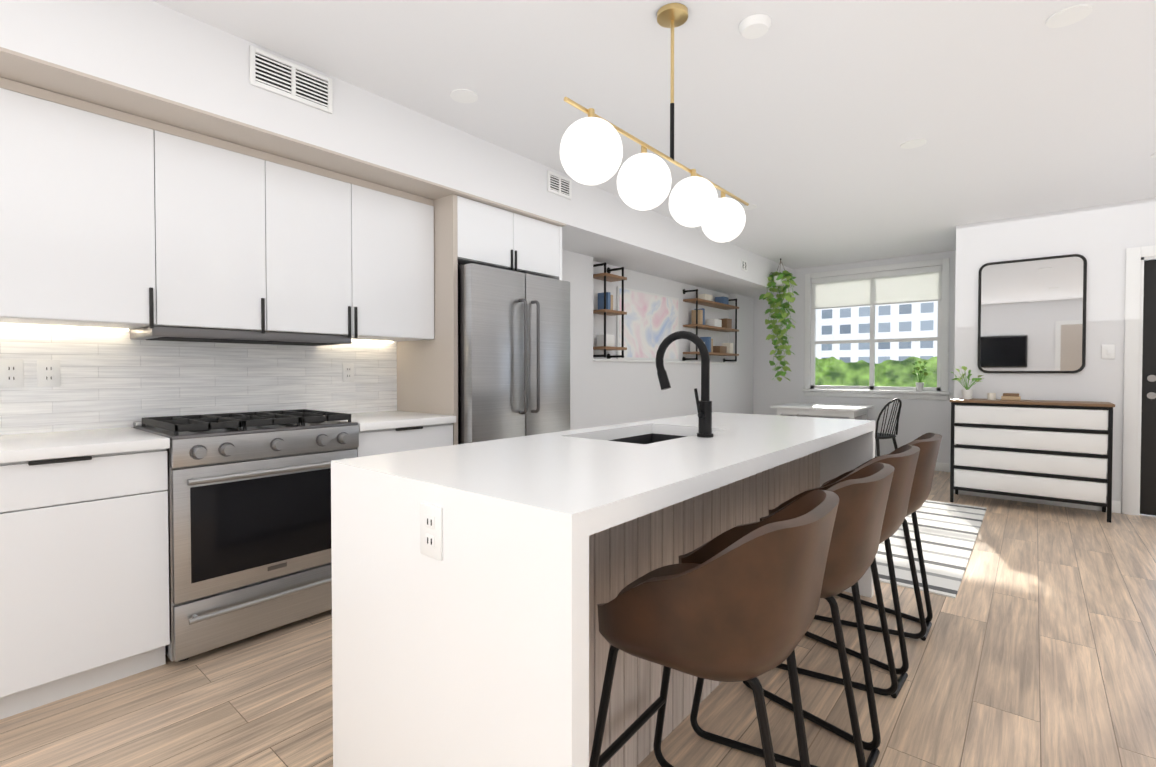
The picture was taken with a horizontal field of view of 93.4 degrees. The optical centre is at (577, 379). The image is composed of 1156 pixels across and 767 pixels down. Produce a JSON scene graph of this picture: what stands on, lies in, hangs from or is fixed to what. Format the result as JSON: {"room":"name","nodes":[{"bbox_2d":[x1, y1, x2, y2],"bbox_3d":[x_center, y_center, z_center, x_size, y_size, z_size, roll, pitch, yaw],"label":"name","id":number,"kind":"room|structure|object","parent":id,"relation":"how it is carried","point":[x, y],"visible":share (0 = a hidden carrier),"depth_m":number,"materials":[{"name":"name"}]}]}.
{"room":"kitchen","nodes":[
{"label":"kitchen","id":0,"kind":"room"},
{"bbox_2d":[0,0,792,298],"bbox_3d":[-0.270,-1.278,4.135,0.650,0.362,9.250,1,1,40],"label":"soffit","id":1,"kind":"structure","parent":0,"point":[152,60],"depth_m":2.54,"materials":[{"name":"white paint"}]},
{"bbox_2d":[249,45,332,113],"bbox_3d":[-1.269,-1.331,2.426,0.012,0.160,0.350,1,1,40],"label":"air vent","id":2,"kind":"object","parent":1,"relation":"attached to","point":[270,72],"visible":1,"depth_m":2.41,"materials":[{"name":"white metal"}]},
{"bbox_2d":[547,170,570,199],"bbox_3d":[-0.128,-1.354,3.785,0.012,0.140,0.240,1,1,40],"label":"air vent","id":3,"kind":"object","parent":1,"relation":"attached to","point":[558,184],"visible":1,"depth_m":3.77,"materials":[{"name":"white metal"}]},
{"bbox_2d":[741,259,747,271],"bbox_3d":[1.892,-1.304,6.191,0.012,0.120,0.160,1,1,40],"label":"air vent","id":4,"kind":"object","parent":1,"relation":"attached to","point":[744,265],"visible":1,"depth_m":6.18,"materials":[{"name":"white"}]},
{"bbox_2d":[131,261,728,427],"bbox_3d":[-0.557,-0.179,4.394,0.100,2.570,9.450,1,1,40],"label":"wall","id":5,"kind":"structure","parent":0,"point":[639,281],"depth_m":6.14,"materials":[{"name":"white paint"}]},
{"bbox_2d":[0,77,163,330],"bbox_3d":[-2.083,-0.645,2.155,0.428,0.836,0.570,1,1,40],"label":"upper cabinet","id":6,"kind":"object","parent":5,"relation":"attached to","point":[113,219],"depth_m":2.06,"materials":[{"name":"white wood"}]},
{"bbox_2d":[0,325,396,434],"bbox_3d":[-2.339,-0.002,2.191,0.008,0.450,3.580,1,1,40],"label":"tile backsplash","id":7,"kind":"structure","parent":5,"relation":"attached to","point":[109,379],"depth_m":2.63,"materials":[{"name":"white tile"}]},
{"bbox_2d":[0,359,23,387],"bbox_3d":[-2.306,-0.027,2.215,0.008,0.114,0.070,1,1,40],"label":"electrical outlet","id":8,"kind":"object","parent":7,"relation":"attached to","point":[11,372],"visible":1,"depth_m":2.21,"materials":[{"name":"white plastic"}]},
{"bbox_2d":[37,360,59,386],"bbox_3d":[-2.236,-0.029,2.300,0.008,0.114,0.070,1,1,40],"label":"electrical outlet","id":9,"kind":"object","parent":7,"relation":"attached to","point":[48,373],"visible":1,"depth_m":2.30,"materials":[{"name":"white plastic"}]},
{"bbox_2d":[343,363,353,381],"bbox_3d":[-1.393,-0.045,3.303,0.008,0.114,0.070,1,1,40],"label":"electrical outlet","id":10,"kind":"object","parent":7,"relation":"attached to","point":[348,372],"visible":1,"depth_m":3.30,"materials":[{"name":"white plastic"}]},
{"bbox_2d":[160,123,271,332],"bbox_3d":[-1.765,-0.651,2.534,0.428,0.836,0.420,1,1,40],"label":"upper cabinet","id":11,"kind":"object","parent":5,"relation":"attached to","point":[216,194],"depth_m":2.40,"materials":[{"name":"white wood"}]},
{"bbox_2d":[130,326,351,345],"bbox_3d":[-1.636,-0.211,2.707,0.393,0.046,0.860,1,1,40],"label":"hood insert","id":12,"kind":"object","parent":11,"relation":"attached to","point":[172,333],"visible":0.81,"depth_m":2.52,"materials":[{"name":"silver metal"}]},
{"bbox_2d":[262,153,355,336],"bbox_3d":[-1.495,-0.657,2.855,0.428,0.836,0.420,1,1,40],"label":"upper cabinet","id":13,"kind":"object","parent":5,"relation":"attached to","point":[314,208],"depth_m":2.72,"materials":[{"name":"white wood"}]},
{"bbox_2d":[348,178,433,342],"bbox_3d":[-1.194,-0.663,3.214,0.428,0.836,0.516,1,1,40],"label":"upper cabinet","id":14,"kind":"object","parent":5,"relation":"attached to","point":[395,228],"depth_m":3.07,"materials":[{"name":"white wood"}]},
{"bbox_2d":[593,262,626,358],"bbox_3d":[0.284,-0.646,5.149,0.200,0.898,0.340,1,1,40],"label":"wall shelf","id":15,"kind":"object","parent":5,"relation":"attached to","point":[605,341],"visible":0.83,"depth_m":5.08,"materials":[{"name":"black metal"}]},
{"bbox_2d":[616,286,678,360],"bbox_3d":[0.777,-0.578,5.873,0.027,0.720,1.200,1,1,40],"label":"painting","id":16,"kind":"object","parent":5,"relation":"attached to","point":[651,322],"visible":0.93,"depth_m":5.79,"materials":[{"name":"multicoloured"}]},
{"bbox_2d":[682,289,738,361],"bbox_3d":[1.683,-0.654,6.814,0.200,0.858,1.150,1,1,40],"label":"wall shelf","id":17,"kind":"object","parent":5,"relation":"attached to","point":[720,325],"visible":0.96,"depth_m":6.71,"materials":[{"name":"black metal"}]},
{"bbox_2d":[0,471,1155,766],"bbox_3d":[1.675,1.167,2.542,5.930,0.060,9.450,1,1,40],"label":"floor","id":18,"kind":"structure","parent":0,"point":[1036,647],"depth_m":2.01,"materials":[{"name":"brown wood"}]},
{"bbox_2d":[0,451,169,719],"bbox_3d":[-2.033,0.705,2.097,0.606,0.880,0.612,1,1,40],"label":"base cabinet","id":19,"kind":"object","parent":18,"relation":"on","point":[84,569],"depth_m":1.94,"materials":[{"name":"white wood"}]},
{"bbox_2d":[0,427,169,462],"bbox_3d":[-2.439,0.253,1.582,0.637,0.040,1.912,1,1,40],"label":"countertop","id":20,"kind":"structure","parent":19,"relation":"on","point":[31,447],"depth_m":2.00,"materials":[{"name":"white stone"}]},
{"bbox_2d":[133,409,358,661],"bbox_3d":[-1.552,0.652,2.598,0.680,0.964,0.764,1,1,40],"label":"range","id":21,"kind":"object","parent":18,"relation":"on","point":[249,513],"visible":0.9,"depth_m":2.34,"materials":[{"name":"silver metal"}]},
{"bbox_2d":[342,411,455,456],"bbox_3d":[-1.136,0.667,3.141,0.637,0.920,0.588,1,1,40],"label":"base cabinet","id":22,"kind":"object","parent":18,"relation":"on","point":[384,432],"visible":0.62,"depth_m":2.95,"materials":[{"name":"white wood"}]},
{"bbox_2d":[397,194,561,444],"bbox_3d":[-0.646,0.015,3.728,0.619,2.206,0.950,1,1,40],"label":"cabinet","id":23,"kind":"object","parent":18,"relation":"on","point":[467,231],"visible":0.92,"depth_m":3.32,"materials":[{"name":"beige wood"}]},
{"bbox_2d":[458,263,569,443],"bbox_3d":[-0.575,0.210,3.671,0.771,1.814,0.870,1,1,40],"label":"fridge","id":24,"kind":"object","parent":18,"relation":"on","point":[513,353],"visible":0.5,"depth_m":3.36,"materials":[{"name":"silver metal"}]},
{"bbox_2d":[331,416,874,766],"bbox_3d":[0.418,0.708,2.219,0.920,0.870,2.448,1,1,40],"label":"kitchen island","id":25,"kind":"object","parent":18,"relation":"on","point":[474,584],"depth_m":1.34,"materials":[{"name":"white stone"}]},
{"bbox_2d":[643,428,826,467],"bbox_3d":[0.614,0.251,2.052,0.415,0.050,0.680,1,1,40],"label":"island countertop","id":26,"kind":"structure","parent":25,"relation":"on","point":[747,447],"depth_m":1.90,"materials":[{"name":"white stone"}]},
{"bbox_2d":[656,331,712,436],"bbox_3d":[0.415,0.011,2.192,0.258,0.421,0.100,1,1,40],"label":"faucet","id":27,"kind":"object","parent":26,"relation":"on","point":[704,407],"visible":1,"depth_m":2.13,"materials":[{"name":"black metal"}]},
{"bbox_2d":[589,489,838,766],"bbox_3d":[0.325,0.712,1.327,0.540,0.886,0.526,1,1,40],"label":"stool","id":28,"kind":"object","parent":18,"relation":"on","point":[738,603],"visible":0.98,"depth_m":1.09,"materials":[{"name":"brown leather"}]},
{"bbox_2d":[690,462,893,766],"bbox_3d":[0.689,0.706,1.736,0.529,0.886,0.523,1,1,40],"label":"stool","id":29,"kind":"object","parent":18,"relation":"on","point":[863,494],"visible":0.44,"depth_m":1.53,"materials":[{"name":"brown leather"}]},
{"bbox_2d":[770,403,873,419],"bbox_3d":[3.028,0.691,6.765,1.000,0.748,0.770,1,1,40],"label":"dining table","id":30,"kind":"object","parent":18,"relation":"on","point":[839,410],"visible":0.52,"depth_m":6.57,"materials":[{"name":"white"}]},
{"bbox_2d":[769,445,919,697],"bbox_3d":[1.031,0.698,2.165,0.536,0.886,0.525,1,1,40],"label":"stool","id":31,"kind":"object","parent":18,"relation":"on","point":[902,460],"visible":0.4,"depth_m":1.97,"materials":[{"name":"brown leather"}]},
{"bbox_2d":[814,433,941,640],"bbox_3d":[1.397,0.692,2.578,0.529,0.886,0.523,1,1,40],"label":"stool","id":32,"kind":"object","parent":18,"relation":"on","point":[928,444],"visible":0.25,"depth_m":2.38,"materials":[{"name":"brown leather"}]},
{"bbox_2d":[875,399,901,456],"bbox_3d":[3.471,0.640,6.333,0.445,0.872,0.503,-1,1,-28],"label":"dining chair","id":33,"kind":"object","parent":18,"relation":"on","point":[880,435],"visible":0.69,"depth_m":6.15,"materials":[{"name":"black wood"}]},
{"bbox_2d":[875,500,986,597],"bbox_3d":[1.801,1.100,4.518,2.420,0.008,2.400,1,1,40],"label":"rug","id":34,"kind":"object","parent":18,"relation":"on","point":[948,532],"visible":0.36,"depth_m":3.63,"materials":[{"name":"white fabric"}]},
{"bbox_2d":[950,398,1114,522],"bbox_3d":[3.875,0.639,4.710,1.060,0.920,0.437,1,1,40],"label":"dresser","id":35,"kind":"object","parent":18,"relation":"on","point":[1055,460],"visible":1,"depth_m":4.52,"materials":[{"name":"white wood"}]},
{"bbox_2d":[951,366,983,398],"bbox_3d":[3.558,0.021,4.974,0.249,0.305,0.295,1,1,40],"label":"potted plant","id":36,"kind":"object","parent":35,"relation":"on","point":[967,393],"visible":1,"depth_m":4.97,"materials":[{"name":"green plant"}]},
{"bbox_2d":[987,393,1020,400],"bbox_3d":[3.752,0.146,4.796,0.230,0.060,0.120,1,1,40],"label":"decorative boxes","id":37,"kind":"object","parent":35,"relation":"on","point":[1009,396],"visible":1,"depth_m":4.74,"materials":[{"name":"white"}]},
{"bbox_2d":[152,0,1155,269],"bbox_3d":[1.675,-1.472,2.498,5.930,0.080,9.450,1,1,40],"label":"ceiling","id":38,"kind":"structure","parent":0,"point":[800,122],"depth_m":2.70,"materials":[{"name":"white paint"}]},
{"bbox_2d":[450,89,477,102],"bbox_3d":[-0.576,-1.433,2.749,0.140,0.006,0.140,1,1,40],"label":"recessed light","id":39,"kind":"object","parent":38,"relation":"in","point":[463,96],"visible":1,"depth_m":2.74,"materials":[{"name":"white plastic"}]},
{"bbox_2d":[560,3,748,242],"bbox_3d":[0.399,-1.027,2.160,0.224,0.798,1.360,1,1,40],"label":"pendant light","id":40,"kind":"object","parent":38,"relation":"hanging from","point":[591,150],"visible":1,"depth_m":1.95,"materials":[{"name":"white glass"}]},
{"bbox_2d":[742,204,756,209],"bbox_3d":[1.448,-1.464,4.615,0.140,0.006,0.140,1,1,40],"label":"recessed light","id":41,"kind":"object","parent":38,"relation":"in","point":[749,207],"visible":0.83,"depth_m":4.61,"materials":[{"name":"white plastic"}]},
{"bbox_2d":[739,14,770,38],"bbox_3d":[0.709,-1.412,2.180,0.124,0.030,0.124,1,1,40],"label":"smoke detector","id":42,"kind":"object","parent":38,"relation":"attached to","point":[754,26],"visible":1,"depth_m":2.16,"materials":[{"name":"white plastic"}]},
{"bbox_2d":[759,258,798,381],"bbox_3d":[2.479,-0.738,6.746,0.496,1.528,0.397,1,1,40],"label":"hanging plant","id":43,"kind":"object","parent":38,"relation":"hanging from","point":[780,280],"visible":0.98,"depth_m":6.74,"materials":[{"name":"green plant"}]},
{"bbox_2d":[900,139,926,148],"bbox_3d":[2.050,-1.443,3.326,0.140,0.006,0.140,1,1,40],"label":"recessed light","id":44,"kind":"object","parent":38,"relation":"in","point":[913,143],"visible":1,"depth_m":3.31,"materials":[{"name":"white plastic"}]},
{"bbox_2d":[1045,4,1092,27],"bbox_3d":[1.920,-1.423,2.129,0.140,0.006,0.140,1,1,40],"label":"recessed light","id":45,"kind":"object","parent":38,"relation":"in","point":[1070,15],"visible":1,"depth_m":2.12,"materials":[{"name":"white plastic"}]},
{"bbox_2d":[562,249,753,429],"bbox_3d":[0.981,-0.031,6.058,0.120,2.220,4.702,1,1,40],"label":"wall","id":46,"kind":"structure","parent":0,"point":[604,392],"depth_m":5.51,"materials":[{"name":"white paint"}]},
{"bbox_2d":[753,251,955,463],"bbox_3d":[3.525,-0.223,7.070,2.710,2.570,0.100,1,1,40],"label":"wall","id":47,"kind":"structure","parent":0,"point":[918,418],"depth_m":7.16,"materials":[{"name":"white paint"}]},
{"bbox_2d":[802,389,949,394],"bbox_3d":[3.688,0.143,6.858,1.660,0.035,0.085,1,1,40],"label":"window sill","id":48,"kind":"structure","parent":47,"relation":"attached to","point":[884,391],"depth_m":6.76,"materials":[{"name":"white"}]},
{"bbox_2d":[912,361,929,390],"bbox_3d":[4.088,-0.051,6.500,0.216,0.361,0.204,1,1,40],"label":"potted plant","id":49,"kind":"object","parent":48,"relation":"on","point":[919,385],"visible":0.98,"depth_m":6.50,"materials":[{"name":"green plant"}]},
{"bbox_2d":[804,258,949,399],"bbox_3d":[3.717,-0.600,6.880,1.620,1.650,0.095,1,1,40],"label":"window","id":50,"kind":"structure","parent":47,"relation":"in","point":[893,287],"depth_m":6.82,"materials":[{"name":"white"}]},
{"bbox_2d":[935,462,949,471],"bbox_3d":[3.461,1.012,7.069,2.580,0.100,0.015,1,1,40],"label":"baseboard","id":51,"kind":"structure","parent":47,"relation":"attached to","point":[945,467],"depth_m":6.38,"materials":[{"name":"white"}]},
{"bbox_2d":[954,224,968,468],"bbox_3d":[4.074,-0.200,5.695,0.100,2.570,1.300,1,1,40],"label":"wall","id":52,"kind":"structure","parent":0,"point":[961,291],"depth_m":5.19,"materials":[{"name":"white paint"}]},
{"bbox_2d":[954,487,1120,512],"bbox_3d":[4.054,1.048,4.875,1.150,0.100,0.012,1,1,40],"label":"baseboard","id":53,"kind":"structure","parent":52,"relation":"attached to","point":[1116,505],"depth_m":4.81,"materials":[{"name":"white"}]},
{"bbox_2d":[967,197,1155,512],"bbox_3d":[4.875,-0.176,4.223,3.020,2.570,0.126,1,1,40],"label":"wall","id":54,"kind":"structure","parent":0,"point":[1100,238],"depth_m":4.75,"materials":[{"name":"white paint"}]},
{"bbox_2d":[1102,344,1114,358],"bbox_3d":[4.425,-0.236,4.542,0.080,0.120,0.010,1,1,40],"label":"switch plate","id":55,"kind":"object","parent":54,"relation":"attached to","point":[1108,351],"visible":1,"depth_m":4.54,"materials":[{"name":"white plastic"}]},
{"bbox_2d":[1122,245,1155,515],"bbox_3d":[4.939,0.018,4.177,1.070,2.185,0.118,1,1,40],"label":"door frame","id":56,"kind":"structure","parent":54,"relation":"attached to","point":[1136,257],"depth_m":4.44,"materials":[{"name":"white wood"}]},
{"bbox_2d":[1140,260,1155,515],"bbox_3d":[4.929,0.068,4.167,0.852,2.068,0.098,1,1,40],"label":"entry door","id":57,"kind":"structure","parent":56,"relation":"attached to","point":[1148,468],"depth_m":4.42,"materials":[{"name":"black wood"}]},
{"label":"outside","id":58,"kind":"structure","parent":0,"visible":0},
{"bbox_2d":[815,301,937,386],"bbox_3d":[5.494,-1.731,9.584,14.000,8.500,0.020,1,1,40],"label":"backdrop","id":59,"kind":"structure","parent":58,"point":[928,326],"depth_m":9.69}
]}

